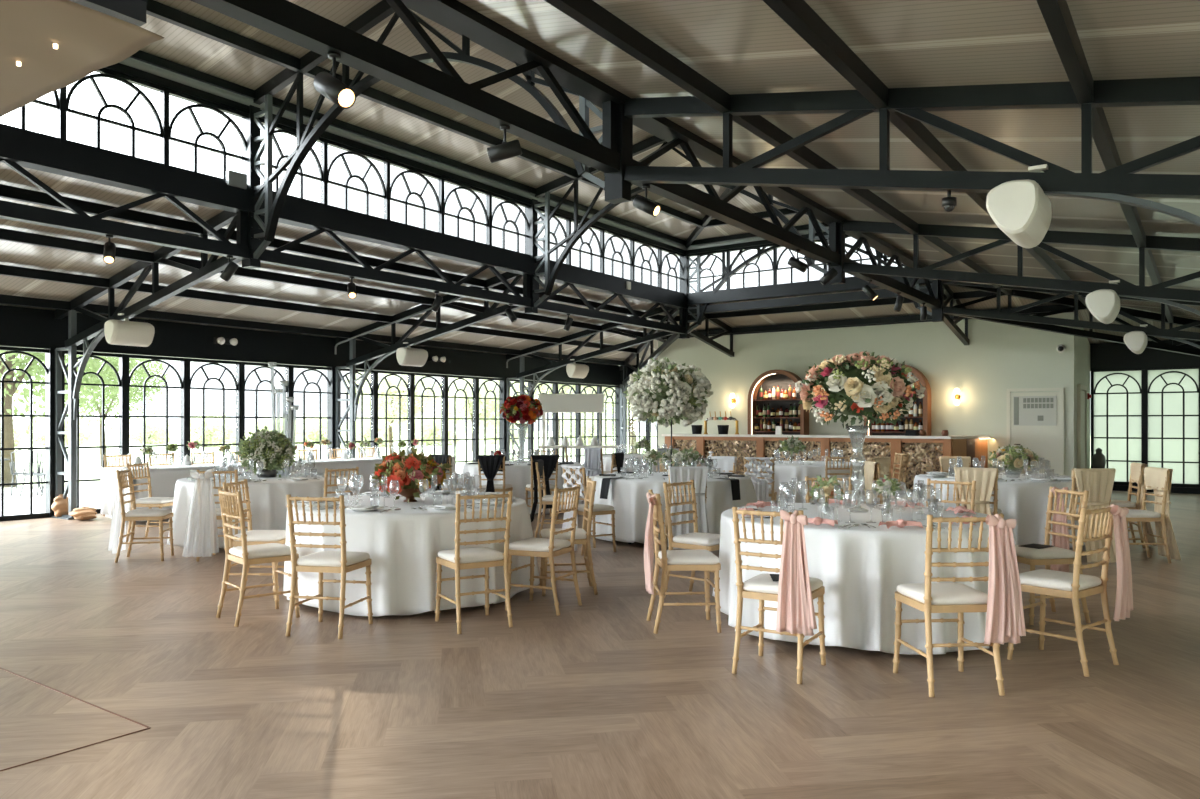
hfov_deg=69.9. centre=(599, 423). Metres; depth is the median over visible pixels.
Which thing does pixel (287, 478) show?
dinner plate
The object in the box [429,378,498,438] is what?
tree
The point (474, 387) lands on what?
window
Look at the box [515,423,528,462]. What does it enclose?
vase
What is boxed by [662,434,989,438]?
countertop
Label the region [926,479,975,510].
banquet chair
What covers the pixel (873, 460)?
drape
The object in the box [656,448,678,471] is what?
banquet chair
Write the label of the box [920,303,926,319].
track spotlight
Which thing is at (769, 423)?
bottle
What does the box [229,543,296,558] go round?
cushion
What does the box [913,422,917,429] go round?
bottle
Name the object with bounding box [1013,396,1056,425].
notice board
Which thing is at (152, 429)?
bush
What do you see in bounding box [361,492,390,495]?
dinner plate
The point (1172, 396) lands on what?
window
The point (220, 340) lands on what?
emergency light
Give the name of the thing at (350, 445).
bud vase
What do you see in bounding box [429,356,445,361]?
emergency light
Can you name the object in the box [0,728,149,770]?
trim
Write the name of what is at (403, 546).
tablecloth
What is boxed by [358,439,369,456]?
bud vase
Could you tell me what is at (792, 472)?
tablecloth
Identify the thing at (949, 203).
detector
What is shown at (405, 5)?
purlin
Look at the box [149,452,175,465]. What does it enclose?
banquet chair
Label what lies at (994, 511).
cushion
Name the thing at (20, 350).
window
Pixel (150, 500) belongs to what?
cushion
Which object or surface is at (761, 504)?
napkin
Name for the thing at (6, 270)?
purlin
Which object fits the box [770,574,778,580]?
menu card
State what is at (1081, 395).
door
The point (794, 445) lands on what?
bud vase
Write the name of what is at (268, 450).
centerpiece
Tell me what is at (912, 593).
cushion
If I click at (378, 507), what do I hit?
dinner plate
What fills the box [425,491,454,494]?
dinner plate
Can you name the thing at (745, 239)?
beam
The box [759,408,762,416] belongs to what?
bottle
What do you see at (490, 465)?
banquet chair
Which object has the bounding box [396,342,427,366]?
wall speaker
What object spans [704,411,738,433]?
tap
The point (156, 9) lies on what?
purlin
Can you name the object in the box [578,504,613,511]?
cushion
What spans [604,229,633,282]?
window
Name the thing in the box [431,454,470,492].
banquet chair
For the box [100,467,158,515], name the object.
table runner
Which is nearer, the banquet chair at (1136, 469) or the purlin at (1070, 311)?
the banquet chair at (1136, 469)
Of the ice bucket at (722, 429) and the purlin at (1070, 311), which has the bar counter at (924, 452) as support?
the ice bucket at (722, 429)
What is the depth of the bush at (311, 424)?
64.96 m
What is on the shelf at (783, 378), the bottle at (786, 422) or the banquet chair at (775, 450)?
the bottle at (786, 422)
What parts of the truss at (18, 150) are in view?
post, post, post, post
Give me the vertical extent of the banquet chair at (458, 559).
0.930 m
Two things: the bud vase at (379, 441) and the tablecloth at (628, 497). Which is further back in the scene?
the bud vase at (379, 441)
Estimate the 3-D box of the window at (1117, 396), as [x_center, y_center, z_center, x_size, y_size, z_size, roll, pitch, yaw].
[10.793,0.060,17.920,0.965,2.420,0.110,0,0,35]
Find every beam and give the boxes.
[104,50,685,254]
[686,222,828,254]
[686,276,932,314]
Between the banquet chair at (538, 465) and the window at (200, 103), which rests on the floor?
the banquet chair at (538, 465)
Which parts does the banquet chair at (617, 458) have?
post, chair sash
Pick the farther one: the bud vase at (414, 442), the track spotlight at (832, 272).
the bud vase at (414, 442)
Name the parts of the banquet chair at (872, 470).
post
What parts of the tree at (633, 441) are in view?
crown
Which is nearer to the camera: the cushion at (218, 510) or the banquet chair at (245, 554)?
the banquet chair at (245, 554)
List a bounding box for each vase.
[139,446,155,461]
[165,442,178,464]
[186,441,199,463]
[218,444,230,462]
[304,440,314,459]
[319,438,331,459]
[344,441,356,450]
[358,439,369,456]
[374,438,383,449]
[398,440,406,450]
[409,439,418,446]
[494,450,502,454]
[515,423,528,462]
[634,436,651,454]
[642,448,661,473]
[659,447,678,466]
[667,449,691,466]
[685,447,704,466]
[777,435,805,461]
[808,475,844,516]
[846,426,868,511]
[873,474,900,516]
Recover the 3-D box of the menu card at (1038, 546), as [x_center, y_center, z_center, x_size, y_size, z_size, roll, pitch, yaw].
[3.134,0.877,6.172,0.210,0.004,0.150,0,0,-36]
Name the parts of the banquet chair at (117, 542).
chair sash, post, post, seat frame, leg, leg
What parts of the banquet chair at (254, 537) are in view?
post, rail, rail, post, seat frame, leg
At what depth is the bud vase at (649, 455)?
10.46 m
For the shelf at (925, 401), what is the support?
attached to the wall at (998, 357)
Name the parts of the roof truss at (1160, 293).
lantern post, lantern post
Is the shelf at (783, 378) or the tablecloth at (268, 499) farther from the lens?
the shelf at (783, 378)
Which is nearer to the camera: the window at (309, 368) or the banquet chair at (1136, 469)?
the banquet chair at (1136, 469)
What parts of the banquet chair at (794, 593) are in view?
post, rail, rail, rail, leg, rail, seat frame, chair sash, post, leg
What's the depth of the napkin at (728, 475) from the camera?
10.30 m
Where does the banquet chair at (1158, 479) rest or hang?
on the floor
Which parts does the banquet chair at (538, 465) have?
chair sash, post, post, seat frame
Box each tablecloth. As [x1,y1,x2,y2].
[105,455,455,517]
[167,473,352,547]
[283,493,539,615]
[459,461,584,513]
[591,472,757,546]
[600,454,693,472]
[712,503,988,653]
[747,461,864,503]
[912,473,1084,547]
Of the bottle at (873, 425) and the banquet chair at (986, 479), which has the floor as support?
the banquet chair at (986, 479)
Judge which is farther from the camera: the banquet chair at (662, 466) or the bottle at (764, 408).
the bottle at (764, 408)
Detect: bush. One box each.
[13,419,26,446]
[20,414,98,445]
[129,414,178,443]
[169,408,235,446]
[245,412,299,444]
[294,410,344,444]
[341,413,398,446]
[398,411,461,445]
[479,421,527,443]
[560,414,614,444]
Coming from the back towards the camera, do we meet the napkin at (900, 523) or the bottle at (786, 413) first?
the bottle at (786, 413)
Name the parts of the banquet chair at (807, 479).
post, rail, rail, post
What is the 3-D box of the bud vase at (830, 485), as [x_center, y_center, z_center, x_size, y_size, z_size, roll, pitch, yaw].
[1.522,0.484,5.768,0.238,0.295,0.245,0,0,6]
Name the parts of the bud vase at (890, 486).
stem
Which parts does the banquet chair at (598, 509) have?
post, leg, seat frame, leg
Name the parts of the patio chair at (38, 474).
leg, armrest, seat, backrest, leg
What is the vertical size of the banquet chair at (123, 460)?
0.942 m
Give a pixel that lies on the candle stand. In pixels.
(268, 362)
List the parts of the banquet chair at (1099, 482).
seat frame, post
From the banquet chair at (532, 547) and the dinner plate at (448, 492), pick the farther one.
the dinner plate at (448, 492)
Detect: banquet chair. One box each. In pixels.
[103,453,132,515]
[108,467,173,562]
[126,462,173,541]
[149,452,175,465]
[182,469,247,560]
[190,451,215,464]
[216,488,299,626]
[222,479,285,598]
[229,451,241,462]
[286,494,372,638]
[298,448,317,459]
[324,467,358,496]
[329,447,347,458]
[358,447,374,457]
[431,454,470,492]
[435,491,512,633]
[477,455,512,493]
[505,484,581,615]
[525,455,558,518]
[530,459,571,537]
[535,450,556,454]
[539,478,597,595]
[561,465,615,554]
[562,446,586,483]
[582,448,614,484]
[588,452,623,503]
[644,489,721,633]
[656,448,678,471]
[659,458,687,471]
[663,480,719,601]
[665,467,708,549]
[707,456,736,472]
[732,507,825,683]
[744,457,776,503]
[775,450,797,460]
[805,476,851,502]
[817,456,852,501]
[863,461,911,503]
[870,457,912,499]
[891,452,905,491]
[893,514,1025,696]
[897,454,908,491]
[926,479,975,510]
[939,456,970,472]
[954,467,1002,514]
[1007,504,1132,676]
[1015,486,1090,624]
[1051,468,1115,562]
[1110,462,1156,547]
[1126,467,1181,562]
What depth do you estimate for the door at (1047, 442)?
16.23 m
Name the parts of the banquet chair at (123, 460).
post, rail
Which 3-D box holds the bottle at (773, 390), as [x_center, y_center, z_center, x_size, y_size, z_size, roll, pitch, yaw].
[3.889,-0.699,19.235,0.076,0.290,0.072,0,0,7]
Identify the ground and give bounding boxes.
[0,431,1090,489]
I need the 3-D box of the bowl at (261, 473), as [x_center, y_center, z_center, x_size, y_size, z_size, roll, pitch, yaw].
[-3.960,0.587,10.210,0.240,0.090,0.240,0,0,35]
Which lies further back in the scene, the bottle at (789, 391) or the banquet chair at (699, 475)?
the bottle at (789, 391)
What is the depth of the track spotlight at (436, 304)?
12.30 m
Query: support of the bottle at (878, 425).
on the shelf at (925, 401)
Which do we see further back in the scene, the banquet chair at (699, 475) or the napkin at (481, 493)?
the banquet chair at (699, 475)
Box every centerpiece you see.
[233,426,299,477]
[372,446,452,502]
[500,394,543,462]
[623,357,712,475]
[795,351,924,511]
[988,444,1039,477]
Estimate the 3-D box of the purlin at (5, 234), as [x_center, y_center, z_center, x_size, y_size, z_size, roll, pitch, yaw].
[-5.168,-2.158,12.066,0.075,0.120,22.270,0,0,35]
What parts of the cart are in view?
post, post, post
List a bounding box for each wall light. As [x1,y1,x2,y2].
[730,393,735,407]
[954,388,959,405]
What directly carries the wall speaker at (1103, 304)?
attached to the roof truss at (1160, 293)
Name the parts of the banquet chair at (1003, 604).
leg, post, seat frame, rail, rail, rail, rail, leg, post, chair sash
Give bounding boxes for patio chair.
[10,447,42,495]
[19,451,44,497]
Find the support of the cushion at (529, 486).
on the banquet chair at (550, 461)
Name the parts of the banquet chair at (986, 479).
post, post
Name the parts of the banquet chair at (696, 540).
post, rail, rail, rail, rail, post, seat frame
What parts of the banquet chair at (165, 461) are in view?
chair sash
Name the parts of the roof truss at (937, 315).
lantern post, lantern post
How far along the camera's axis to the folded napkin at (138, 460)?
12.57 m
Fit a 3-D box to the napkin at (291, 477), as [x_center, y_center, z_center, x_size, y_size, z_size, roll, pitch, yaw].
[-3.385,0.608,9.678,0.200,0.012,0.110,0,0,40]
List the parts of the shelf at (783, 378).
panel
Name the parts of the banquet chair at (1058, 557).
leg, seat frame, post, chair sash, rail, rail, rail, rail, post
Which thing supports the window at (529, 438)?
in the wall at (22, 327)
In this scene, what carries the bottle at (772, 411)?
on the shelf at (783, 378)
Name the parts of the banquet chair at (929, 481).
post, rail, rail, post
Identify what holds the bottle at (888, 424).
on the shelf at (925, 401)
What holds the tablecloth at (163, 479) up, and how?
on the head table
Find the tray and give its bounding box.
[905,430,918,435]
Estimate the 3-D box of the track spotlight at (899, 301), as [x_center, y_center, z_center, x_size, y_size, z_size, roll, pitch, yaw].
[4.619,-1.884,13.276,0.157,0.292,0.104,0,0,-10]
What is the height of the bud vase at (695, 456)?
0.355 m
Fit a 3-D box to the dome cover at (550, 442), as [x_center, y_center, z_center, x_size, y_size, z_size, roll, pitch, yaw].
[-1.050,0.354,18.300,0.170,0.220,0.170,0,0,35]
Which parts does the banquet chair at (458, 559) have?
leg, post, seat frame, rail, rail, rail, rail, leg, post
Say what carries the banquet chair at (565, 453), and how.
on the floor
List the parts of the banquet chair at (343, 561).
post, rail, rail, rail, rail, leg, seat frame, post, leg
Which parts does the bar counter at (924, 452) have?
rail, mosaic panel, rail, mosaic panel, rail, mosaic panel, rail, mosaic panel, rail, mosaic panel, corner panel, panel, panel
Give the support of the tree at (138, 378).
on the ground
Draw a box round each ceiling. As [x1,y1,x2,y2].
[0,0,1199,365]
[140,0,821,240]
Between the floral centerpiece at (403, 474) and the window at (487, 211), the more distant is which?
the window at (487, 211)
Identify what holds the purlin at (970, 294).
attached to the truss at (666, 343)
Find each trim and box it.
[0,667,150,727]
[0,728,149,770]
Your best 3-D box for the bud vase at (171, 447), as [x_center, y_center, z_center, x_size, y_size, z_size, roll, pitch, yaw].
[-6.395,0.443,12.821,0.214,0.376,0.168,0,0,18]
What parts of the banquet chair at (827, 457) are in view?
post, rail, rail, rail, post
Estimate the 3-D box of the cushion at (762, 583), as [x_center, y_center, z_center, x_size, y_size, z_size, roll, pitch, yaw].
[1.036,0.911,4.905,0.393,0.054,0.378,0,0,31]
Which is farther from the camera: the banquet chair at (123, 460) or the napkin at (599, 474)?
the banquet chair at (123, 460)
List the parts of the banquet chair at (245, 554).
post, rail, rail, rail, rail, post, seat frame, leg, leg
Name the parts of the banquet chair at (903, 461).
post, post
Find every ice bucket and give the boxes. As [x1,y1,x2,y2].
[691,425,701,433]
[717,425,728,433]
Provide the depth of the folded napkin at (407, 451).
16.79 m
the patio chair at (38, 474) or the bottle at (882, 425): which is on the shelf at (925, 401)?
the bottle at (882, 425)
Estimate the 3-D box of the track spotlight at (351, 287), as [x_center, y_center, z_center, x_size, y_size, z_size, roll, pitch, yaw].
[-3.209,-1.758,11.108,0.102,0.284,0.225,0,0,-21]
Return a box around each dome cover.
[547,436,554,445]
[561,436,568,445]
[576,436,583,445]
[590,436,597,445]
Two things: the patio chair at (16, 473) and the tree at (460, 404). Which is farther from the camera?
the tree at (460, 404)
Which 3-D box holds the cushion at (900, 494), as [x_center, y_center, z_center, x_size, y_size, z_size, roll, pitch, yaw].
[3.874,0.911,11.167,0.393,0.054,0.378,0,0,-44]
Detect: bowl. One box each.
[256,469,276,477]
[399,488,423,501]
[1004,469,1021,477]
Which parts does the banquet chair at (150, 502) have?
post, rail, post, seat frame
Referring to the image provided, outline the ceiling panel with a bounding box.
[0,0,163,116]
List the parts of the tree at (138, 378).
crown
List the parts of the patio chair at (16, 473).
armrest, leg, backrest, seat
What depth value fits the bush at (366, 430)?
57.42 m
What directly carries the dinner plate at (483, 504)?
on the tablecloth at (403, 546)
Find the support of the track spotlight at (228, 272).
hanging from the truss at (18, 150)
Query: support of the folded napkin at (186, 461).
on the tablecloth at (163, 479)
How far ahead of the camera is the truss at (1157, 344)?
15.59 m
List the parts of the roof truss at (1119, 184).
lantern post, lantern post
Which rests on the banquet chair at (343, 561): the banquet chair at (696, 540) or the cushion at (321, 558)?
the cushion at (321, 558)
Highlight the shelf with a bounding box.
[539,445,624,447]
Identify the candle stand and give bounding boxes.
[268,362,298,475]
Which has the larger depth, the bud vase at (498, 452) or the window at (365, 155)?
the bud vase at (498, 452)
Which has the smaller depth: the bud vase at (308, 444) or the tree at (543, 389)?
the bud vase at (308, 444)
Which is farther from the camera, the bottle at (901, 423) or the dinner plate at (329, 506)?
the bottle at (901, 423)
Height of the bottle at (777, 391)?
0.310 m
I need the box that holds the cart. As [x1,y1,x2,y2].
[538,394,624,479]
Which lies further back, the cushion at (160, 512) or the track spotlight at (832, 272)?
the track spotlight at (832, 272)
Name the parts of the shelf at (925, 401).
panel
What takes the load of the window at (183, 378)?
in the wall at (22, 327)
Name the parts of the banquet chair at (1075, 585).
leg, leg, seat frame, post, rail, rail, rail, rail, post, chair sash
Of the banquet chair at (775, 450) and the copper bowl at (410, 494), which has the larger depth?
the banquet chair at (775, 450)
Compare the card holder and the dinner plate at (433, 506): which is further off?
the card holder
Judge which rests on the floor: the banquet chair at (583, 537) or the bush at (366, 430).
the banquet chair at (583, 537)
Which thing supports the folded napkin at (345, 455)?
on the tablecloth at (163, 479)
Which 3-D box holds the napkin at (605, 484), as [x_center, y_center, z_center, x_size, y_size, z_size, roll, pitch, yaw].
[0.170,0.740,9.915,0.324,0.231,0.154,0,0,-38]
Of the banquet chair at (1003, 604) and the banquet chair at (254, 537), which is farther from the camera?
the banquet chair at (254, 537)
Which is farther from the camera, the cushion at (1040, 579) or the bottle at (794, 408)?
the bottle at (794, 408)
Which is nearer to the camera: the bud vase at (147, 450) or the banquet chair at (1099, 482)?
the banquet chair at (1099, 482)
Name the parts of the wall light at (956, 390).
globe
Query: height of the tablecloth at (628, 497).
0.742 m
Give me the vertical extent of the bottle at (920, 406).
0.290 m
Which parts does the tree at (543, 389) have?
crown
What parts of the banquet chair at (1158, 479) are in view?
seat frame, post, rail, rail, post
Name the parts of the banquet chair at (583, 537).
leg, leg, seat frame, post, post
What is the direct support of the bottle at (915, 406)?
on the shelf at (925, 401)
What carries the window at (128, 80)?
attached to the truss at (18, 150)
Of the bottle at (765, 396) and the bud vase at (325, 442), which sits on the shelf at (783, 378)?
the bottle at (765, 396)
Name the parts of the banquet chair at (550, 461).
leg, post, seat frame, chair sash, post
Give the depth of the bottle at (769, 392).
19.28 m
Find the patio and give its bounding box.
[0,458,583,515]
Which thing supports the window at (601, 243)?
attached to the truss at (18, 150)
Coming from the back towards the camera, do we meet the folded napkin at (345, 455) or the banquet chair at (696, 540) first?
the folded napkin at (345, 455)
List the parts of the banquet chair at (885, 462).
seat frame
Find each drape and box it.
[582,449,601,475]
[753,483,768,501]
[864,462,874,503]
[870,459,883,497]
[1074,470,1115,562]
[1139,465,1156,545]
[1154,470,1181,560]
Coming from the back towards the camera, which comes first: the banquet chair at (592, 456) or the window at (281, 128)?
the banquet chair at (592, 456)
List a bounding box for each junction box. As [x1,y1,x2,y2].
[226,170,246,188]
[627,281,630,289]
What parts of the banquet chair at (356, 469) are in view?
post, rail, rail, rail, post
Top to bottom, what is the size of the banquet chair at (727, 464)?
0.948 m
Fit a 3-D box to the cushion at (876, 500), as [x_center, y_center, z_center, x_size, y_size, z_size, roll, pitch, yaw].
[3.466,0.911,10.205,0.378,0.054,0.393,0,0,-2]
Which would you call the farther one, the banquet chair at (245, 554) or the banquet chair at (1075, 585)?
the banquet chair at (245, 554)
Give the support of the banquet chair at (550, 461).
on the floor
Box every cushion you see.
[125,508,171,516]
[135,497,173,503]
[215,508,246,515]
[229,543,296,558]
[233,530,285,541]
[297,551,369,566]
[438,547,503,562]
[442,483,469,487]
[482,484,511,488]
[509,538,570,551]
[526,484,554,488]
[540,528,586,539]
[542,495,571,501]
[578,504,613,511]
[658,550,718,564]
[673,532,719,545]
[743,573,822,593]
[874,498,911,503]
[879,491,912,497]
[897,583,987,604]
[990,508,1001,514]
[1015,545,1074,558]
[1019,569,1101,590]
[1110,500,1135,506]
[1126,509,1160,517]
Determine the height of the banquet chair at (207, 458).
0.942 m
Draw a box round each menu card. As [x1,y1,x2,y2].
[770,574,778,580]
[1020,543,1052,548]
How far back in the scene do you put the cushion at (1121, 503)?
9.70 m
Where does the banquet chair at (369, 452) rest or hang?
on the floor
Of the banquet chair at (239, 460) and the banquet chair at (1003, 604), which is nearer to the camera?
the banquet chair at (1003, 604)
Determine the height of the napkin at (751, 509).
0.054 m
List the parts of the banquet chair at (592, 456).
post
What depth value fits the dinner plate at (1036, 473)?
10.45 m
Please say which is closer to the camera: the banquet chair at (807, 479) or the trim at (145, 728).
the trim at (145, 728)
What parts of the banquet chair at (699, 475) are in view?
leg, post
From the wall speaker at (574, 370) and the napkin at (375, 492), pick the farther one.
the wall speaker at (574, 370)
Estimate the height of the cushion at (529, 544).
0.054 m
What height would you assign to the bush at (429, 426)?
3.692 m
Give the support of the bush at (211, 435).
on the ground
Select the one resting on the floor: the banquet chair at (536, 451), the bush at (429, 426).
the banquet chair at (536, 451)
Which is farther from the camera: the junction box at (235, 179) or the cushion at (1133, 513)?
the junction box at (235, 179)
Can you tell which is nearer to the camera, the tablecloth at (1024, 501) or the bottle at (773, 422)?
the tablecloth at (1024, 501)
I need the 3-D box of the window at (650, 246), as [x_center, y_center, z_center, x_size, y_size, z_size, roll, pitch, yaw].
[0.913,-3.125,16.916,0.070,0.890,1.006,0,0,35]
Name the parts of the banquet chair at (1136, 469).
post, post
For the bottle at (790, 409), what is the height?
0.290 m
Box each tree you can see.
[0,350,152,487]
[34,355,173,466]
[342,372,439,453]
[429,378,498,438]
[491,380,614,459]
[587,387,652,453]
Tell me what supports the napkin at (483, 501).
on the dinner plate at (483, 504)
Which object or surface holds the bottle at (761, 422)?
on the shelf at (783, 378)
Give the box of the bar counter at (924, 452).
[662,434,990,491]
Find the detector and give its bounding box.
[942,190,956,211]
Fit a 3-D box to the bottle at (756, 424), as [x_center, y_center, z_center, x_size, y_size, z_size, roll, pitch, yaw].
[3.558,0.057,19.475,0.097,0.200,0.102,0,0,34]
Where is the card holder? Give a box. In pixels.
[775,426,782,434]
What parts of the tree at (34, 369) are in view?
crown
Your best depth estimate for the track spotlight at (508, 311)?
13.60 m
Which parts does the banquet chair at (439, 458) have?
chair sash, post, seat frame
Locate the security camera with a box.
[1056,344,1065,352]
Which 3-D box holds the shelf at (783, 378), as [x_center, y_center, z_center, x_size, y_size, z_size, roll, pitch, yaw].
[3.976,-0.358,19.191,1.340,1.704,0.298,0,0,35]
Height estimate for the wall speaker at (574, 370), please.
0.435 m
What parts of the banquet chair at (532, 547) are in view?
leg, leg, seat frame, post, rail, rail, rail, rail, post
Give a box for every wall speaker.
[104,313,154,346]
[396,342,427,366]
[566,359,588,378]
[986,164,1051,247]
[1085,280,1119,323]
[1124,324,1147,353]
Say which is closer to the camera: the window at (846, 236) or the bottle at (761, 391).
the window at (846, 236)
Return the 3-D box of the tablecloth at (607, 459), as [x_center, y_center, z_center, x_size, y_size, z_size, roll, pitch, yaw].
[0.913,1.005,17.211,2.104,0.743,1.982,0,0,-31]
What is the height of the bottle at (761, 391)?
0.310 m
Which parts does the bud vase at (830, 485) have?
stem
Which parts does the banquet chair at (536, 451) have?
rail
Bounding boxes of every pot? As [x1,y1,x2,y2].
[919,430,925,435]
[942,430,948,435]
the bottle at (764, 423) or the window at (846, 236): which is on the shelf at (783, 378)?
the bottle at (764, 423)
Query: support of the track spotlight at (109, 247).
hanging from the truss at (18, 150)
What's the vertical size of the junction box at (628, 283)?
0.140 m
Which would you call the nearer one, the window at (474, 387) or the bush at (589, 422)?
the window at (474, 387)
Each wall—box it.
[0,305,619,517]
[620,339,1199,493]
[658,312,1089,475]
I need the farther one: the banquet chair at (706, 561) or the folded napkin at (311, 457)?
the folded napkin at (311, 457)
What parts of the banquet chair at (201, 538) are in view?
chair sash, rail, seat frame, post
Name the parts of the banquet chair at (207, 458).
chair sash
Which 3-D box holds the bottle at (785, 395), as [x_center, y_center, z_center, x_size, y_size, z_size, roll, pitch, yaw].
[4.117,-0.653,19.058,0.097,0.200,0.102,0,0,-6]
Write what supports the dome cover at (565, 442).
on the cart
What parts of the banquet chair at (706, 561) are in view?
chair sash, post, post, seat frame, leg, leg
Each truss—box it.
[0,128,687,333]
[52,0,1199,519]
[190,0,940,308]
[335,136,1199,458]
[506,239,1199,460]
[620,309,679,453]
[690,305,734,356]
[944,284,1199,356]
[944,285,969,344]
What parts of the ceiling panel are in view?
rail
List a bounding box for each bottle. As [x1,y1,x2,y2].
[755,422,758,430]
[756,404,758,416]
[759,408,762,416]
[760,386,762,398]
[760,418,762,430]
[763,391,767,398]
[763,404,765,416]
[763,418,766,430]
[767,403,769,416]
[767,420,770,430]
[768,388,771,398]
[771,408,774,416]
[772,386,774,398]
[772,418,774,430]
[776,385,779,398]
[779,406,782,416]
[783,390,787,398]
[784,408,788,416]
[785,418,787,430]
[788,385,791,398]
[789,404,792,416]
[789,420,792,430]
[792,388,795,398]
[793,404,795,416]
[793,422,796,430]
[872,421,875,431]
[876,423,879,431]
[881,420,884,431]
[886,422,889,431]
[890,423,893,431]
[894,422,898,431]
[899,419,902,431]
[905,418,907,429]
[909,418,912,429]
[913,402,916,415]
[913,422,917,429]
[918,402,921,415]
[918,419,922,431]
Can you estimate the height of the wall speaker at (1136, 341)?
0.435 m
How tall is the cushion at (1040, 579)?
0.054 m
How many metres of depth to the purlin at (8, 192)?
11.29 m
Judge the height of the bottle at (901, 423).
0.250 m
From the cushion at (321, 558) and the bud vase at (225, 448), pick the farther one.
the bud vase at (225, 448)
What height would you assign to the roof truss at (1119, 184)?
5.664 m
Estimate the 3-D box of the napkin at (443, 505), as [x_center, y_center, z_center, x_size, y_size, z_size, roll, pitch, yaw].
[-1.137,0.608,6.371,0.110,0.012,0.200,0,0,-33]
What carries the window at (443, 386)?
in the wall at (22, 327)
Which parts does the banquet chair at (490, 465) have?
post, chair sash, seat frame, post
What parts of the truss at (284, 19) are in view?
post, post, post, post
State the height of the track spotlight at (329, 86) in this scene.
0.315 m
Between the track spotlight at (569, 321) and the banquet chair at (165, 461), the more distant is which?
the track spotlight at (569, 321)
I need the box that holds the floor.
[0,476,1199,798]
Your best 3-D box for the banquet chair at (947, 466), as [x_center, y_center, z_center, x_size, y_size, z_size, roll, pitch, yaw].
[4.851,0.919,11.640,0.427,0.948,0.588,0,0,4]
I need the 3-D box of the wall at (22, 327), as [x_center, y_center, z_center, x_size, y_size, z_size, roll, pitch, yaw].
[-6.732,-0.152,14.942,0.200,3.085,25.350,0,0,35]
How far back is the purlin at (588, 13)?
6.03 m
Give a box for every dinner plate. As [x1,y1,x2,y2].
[287,478,311,480]
[305,503,339,508]
[346,506,383,511]
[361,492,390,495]
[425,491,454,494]
[428,505,463,509]
[474,502,506,505]
[487,497,518,500]
[1027,479,1052,481]
[1036,473,1058,475]
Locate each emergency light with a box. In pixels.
[213,337,237,345]
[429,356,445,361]
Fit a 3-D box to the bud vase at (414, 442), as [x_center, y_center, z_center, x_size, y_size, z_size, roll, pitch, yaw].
[-3.628,0.462,16.747,0.197,0.340,0.212,0,0,-5]
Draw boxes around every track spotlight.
[103,235,115,263]
[220,256,238,281]
[314,51,355,108]
[347,277,355,298]
[431,291,442,311]
[487,125,521,162]
[505,304,516,321]
[563,314,572,330]
[633,185,659,216]
[787,249,807,272]
[819,262,837,285]
[862,280,877,299]
[894,292,903,311]
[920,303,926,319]
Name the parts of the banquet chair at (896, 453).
post, post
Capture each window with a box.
[0,88,62,142]
[0,346,48,520]
[63,68,166,167]
[65,350,125,513]
[126,354,186,466]
[167,88,247,187]
[187,358,241,462]
[242,362,290,441]
[261,118,325,206]
[291,365,330,459]
[326,139,388,222]
[341,368,375,457]
[376,370,412,455]
[389,159,442,235]
[413,373,446,454]
[443,177,490,247]
[447,375,477,482]
[478,377,502,454]
[491,192,529,256]
[510,379,531,460]
[532,380,556,454]
[538,208,569,266]
[557,382,579,462]
[570,218,603,274]
[580,383,600,464]
[601,385,618,454]
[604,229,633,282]
[627,386,646,453]
[634,238,660,288]
[647,418,657,449]
[658,247,683,294]
[687,249,727,295]
[728,243,774,291]
[775,244,824,286]
[825,234,878,279]
[879,252,890,264]
[1091,369,1144,485]
[1145,368,1199,487]
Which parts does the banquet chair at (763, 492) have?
post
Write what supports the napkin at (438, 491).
on the dinner plate at (448, 492)
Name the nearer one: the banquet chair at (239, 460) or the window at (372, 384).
the banquet chair at (239, 460)
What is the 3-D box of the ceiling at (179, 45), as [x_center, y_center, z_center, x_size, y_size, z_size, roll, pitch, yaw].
[-1.903,-4.066,8.520,5.430,0.568,20.270,0,0,35]
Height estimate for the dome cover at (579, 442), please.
0.220 m
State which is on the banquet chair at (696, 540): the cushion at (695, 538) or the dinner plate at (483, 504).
the cushion at (695, 538)
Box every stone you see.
[51,494,67,516]
[69,506,96,519]
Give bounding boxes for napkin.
[134,456,142,466]
[182,455,191,464]
[228,453,235,462]
[291,477,308,478]
[306,451,313,459]
[306,502,337,505]
[341,450,348,458]
[351,505,377,509]
[367,491,386,493]
[374,449,380,457]
[405,448,409,455]
[430,490,448,492]
[434,504,455,507]
[471,492,496,494]
[475,500,501,503]
[599,474,615,475]
[600,477,622,498]
[713,478,740,499]
[728,475,744,476]
[739,508,754,515]
[744,500,777,507]
[808,517,837,526]
[827,498,857,504]
[878,519,922,528]
[890,500,923,507]
[927,474,946,475]
[946,506,975,513]
[1029,478,1049,479]
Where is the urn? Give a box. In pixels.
[1092,448,1105,467]
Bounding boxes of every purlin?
[0,184,667,321]
[0,228,647,336]
[0,264,636,352]
[0,294,625,365]
[142,0,702,227]
[405,5,715,166]
[544,0,1011,294]
[662,305,1087,337]
[662,311,1073,338]
[674,291,1006,321]
[685,185,737,247]
[703,208,796,227]
[762,0,1086,306]
[1036,0,1172,322]
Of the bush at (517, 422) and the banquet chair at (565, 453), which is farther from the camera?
the bush at (517, 422)
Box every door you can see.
[1007,388,1063,475]
[1077,384,1086,467]
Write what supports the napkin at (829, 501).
on the tablecloth at (861, 568)
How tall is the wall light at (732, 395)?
0.350 m
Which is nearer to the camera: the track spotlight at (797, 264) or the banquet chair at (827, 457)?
the track spotlight at (797, 264)

